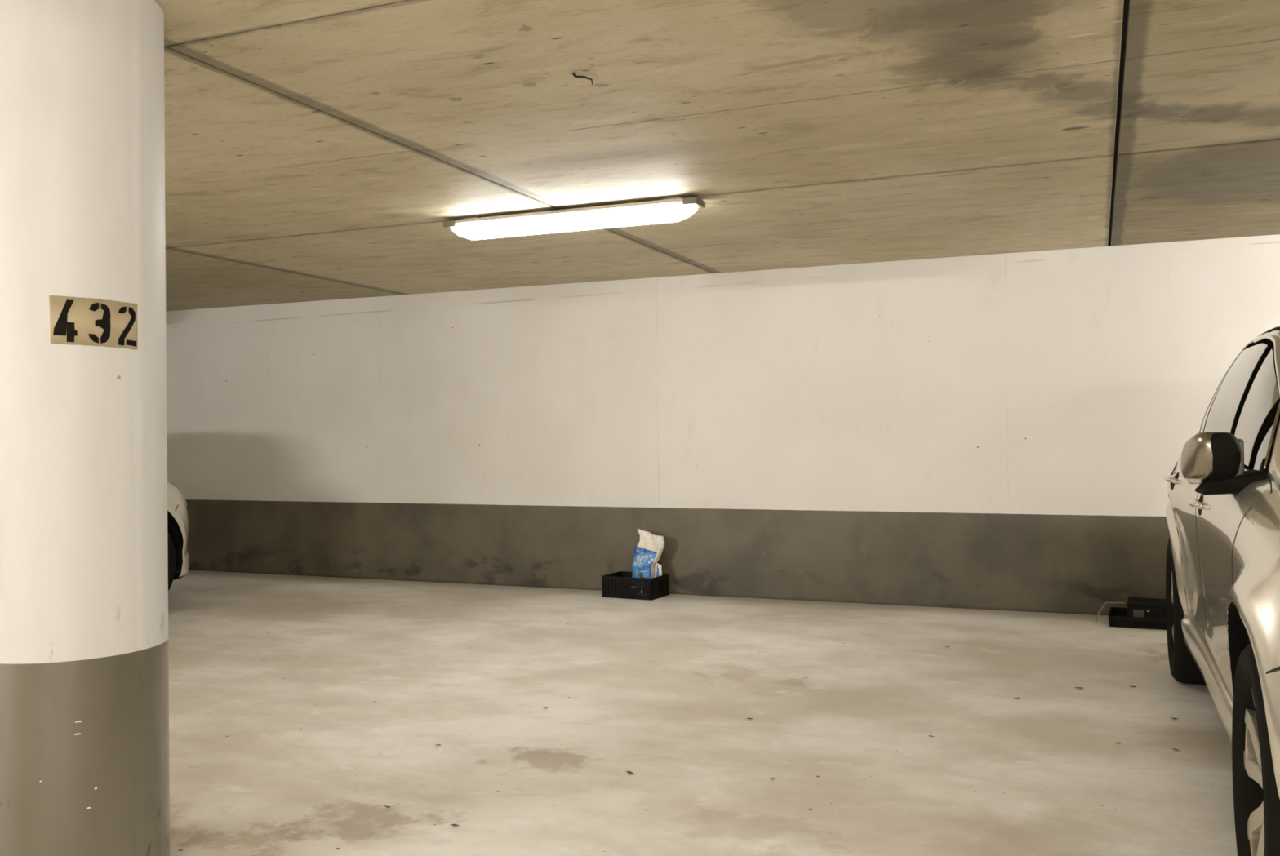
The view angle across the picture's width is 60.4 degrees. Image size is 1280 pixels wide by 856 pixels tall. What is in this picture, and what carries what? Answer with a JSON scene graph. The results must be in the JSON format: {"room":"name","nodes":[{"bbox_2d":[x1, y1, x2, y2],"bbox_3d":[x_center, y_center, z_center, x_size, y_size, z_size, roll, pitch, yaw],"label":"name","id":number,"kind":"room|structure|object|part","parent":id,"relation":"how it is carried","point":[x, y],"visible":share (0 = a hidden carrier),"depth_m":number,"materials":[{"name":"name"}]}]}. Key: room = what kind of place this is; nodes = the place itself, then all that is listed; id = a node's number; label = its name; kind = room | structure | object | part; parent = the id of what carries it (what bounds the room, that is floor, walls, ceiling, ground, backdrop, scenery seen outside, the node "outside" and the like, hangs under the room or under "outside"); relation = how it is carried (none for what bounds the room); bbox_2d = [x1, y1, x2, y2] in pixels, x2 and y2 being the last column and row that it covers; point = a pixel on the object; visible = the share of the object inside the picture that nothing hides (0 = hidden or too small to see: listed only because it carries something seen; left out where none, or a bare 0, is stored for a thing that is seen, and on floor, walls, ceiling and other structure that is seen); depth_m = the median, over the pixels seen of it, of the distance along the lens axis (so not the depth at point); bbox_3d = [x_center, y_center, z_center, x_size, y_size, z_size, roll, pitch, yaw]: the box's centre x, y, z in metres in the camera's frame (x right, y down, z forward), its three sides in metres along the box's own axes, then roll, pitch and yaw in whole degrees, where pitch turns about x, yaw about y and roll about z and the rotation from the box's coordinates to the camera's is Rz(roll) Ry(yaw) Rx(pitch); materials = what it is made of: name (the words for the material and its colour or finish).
{"room":"parking garage","nodes":[
{"label":"parking garage","id":0,"kind":"room"},
{"bbox_2d":[168,570,1237,855],"bbox_3d":[-3.036,1.232,0.214,19.000,0.200,16.473,-1,0,23],"label":"floor","id":1,"kind":"structure","parent":0,"point":[302,708],"depth_m":4.12,"materials":[{"name":"concrete"}]},
{"bbox_2d":[0,0,169,855],"bbox_3d":[-1.414,0.036,2.722,0.448,2.188,0.446,-1,0,23],"label":"concrete column","id":2,"kind":"structure","parent":1,"relation":"on","point":[84,666],"depth_m":2.54,"materials":[{"name":"beige paint"}]},
{"bbox_3d":[-1.272,-0.246,2.569,0.194,0.116,0.023,0,0,-43],"label":"number panel","id":3,"kind":"part","parent":2,"relation":"part of","materials":[{"name":"paint"}]},
{"bbox_2d":[167,480,189,591],"bbox_3d":[-4.384,0.423,5.874,1.876,1.508,4.332,-1,0,23],"label":"parked car","id":4,"kind":"object","parent":1,"relation":"on","point":[177,513],"visible":0.1,"depth_m":7.08,"materials":[{"name":"white paint"}]},
{"bbox_2d":[601,571,669,600],"bbox_3d":[-0.030,1.073,7.483,0.381,0.145,0.273,-1,0,27],"label":"plastic crate","id":5,"kind":"object","parent":1,"relation":"on","point":[615,585],"visible":0.93,"depth_m":7.38,"materials":[{"name":"black plastic"}]},
{"bbox_2d":[631,528,664,595],"bbox_3d":[0.059,0.911,7.457,0.225,0.445,0.104,-1,0,25],"label":"paper bag","id":6,"kind":"object","parent":5,"relation":"on","point":[648,552],"visible":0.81,"depth_m":7.44,"materials":[{"name":"white paper"}]},
{"bbox_2d":[631,547,657,592],"bbox_3d":[0.027,0.958,7.436,0.183,0.311,0.036,-1,0,25],"label":"print","id":7,"kind":"object","parent":6,"relation":"attached to","point":[644,559],"depth_m":7.44},
{"bbox_2d":[1095,602,1124,623],"bbox_3d":[2.653,1.043,6.198,0.155,0.125,0.009,-1,0,19],"label":"strap","id":8,"kind":"object","parent":1,"relation":"on","point":[1105,602],"visible":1,"depth_m":6.21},
{"bbox_2d":[1108,607,1166,630],"bbox_3d":[2.925,1.077,6.180,0.526,0.062,0.336,-1,0,25],"label":"plastic crate","id":9,"kind":"object","parent":1,"relation":"on","point":[1118,620],"visible":0.49,"depth_m":6.09,"materials":[{"name":"black plastic"}]},
{"bbox_2d":[1126,597,1166,625],"bbox_3d":[2.943,1.038,6.183,0.366,0.118,0.266,-1,0,26],"label":"box","id":10,"kind":"object","parent":9,"relation":"in","point":[1136,606],"visible":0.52,"depth_m":6.12,"materials":[{"name":"plastic"}]},
{"bbox_3d":[2.942,0.986,6.183,0.366,0.013,0.266,-1,0,26],"label":"box lid","id":11,"kind":"part","parent":10,"relation":"part of","materials":[{"name":"black plastic"}]},
{"bbox_2d":[1163,326,1279,855],"bbox_3d":[2.599,0.338,3.202,1.876,1.508,4.332,-1,0,23],"label":"parked car","id":12,"kind":"object","parent":1,"relation":"on","point":[1222,513],"visible":1,"depth_m":3.06,"materials":[{"name":"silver metal"}]},
{"bbox_3d":[2.213,-0.111,4.019,0.167,0.476,2.208,-1,0,23],"label":"window moulding","id":13,"kind":"part","parent":12,"relation":"part of","materials":[{"name":"black plastic"}]},
{"bbox_2d":[1235,438,1244,475],"bbox_3d":[1.700,0.087,3.143,0.032,0.115,0.190,-1,0,23],"label":"mirror glass","id":14,"kind":"object","parent":12,"relation":"on","point":[1239,466],"depth_m":3.05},
{"bbox_3d":[1.721,0.112,3.032,0.023,0.055,0.120,-1,0,23],"label":"sail panel","id":15,"kind":"part","parent":12,"relation":"part of","materials":[{"name":"black plastic"}]},
{"bbox_2d":[154,0,1279,311],"bbox_3d":[-3.060,-1.182,0.229,19.000,0.250,16.473,-1,0,23],"label":"ceiling","id":16,"kind":"structure","parent":0,"point":[315,150],"depth_m":3.96,"materials":[{"name":"concrete"}]},
{"bbox_2d":[443,196,705,239],"bbox_3d":[-0.339,-1.001,5.280,1.340,0.104,0.126,-1,0,23],"label":"ceiling lamp","id":17,"kind":"object","parent":16,"relation":"attached to","point":[669,210],"visible":1,"depth_m":5.21,"materials":[{"name":"white plastic"}]},
{"bbox_2d":[572,72,593,84],"bbox_3d":[-0.171,-1.044,3.287,0.076,0.050,0.008,-1,0,32],"label":"stub","id":18,"kind":"object","parent":16,"relation":"attached to","point":[573,73],"visible":1,"depth_m":3.29,"materials":[{"name":"grey metal"}]},
{"bbox_2d":[165,234,1279,616],"bbox_3d":[0.071,0.051,7.737,18.600,2.189,0.200,-1,0,23],"label":"wall","id":19,"kind":"structure","parent":0,"point":[994,432],"depth_m":7.37,"materials":[{"name":"paint"}]}
]}

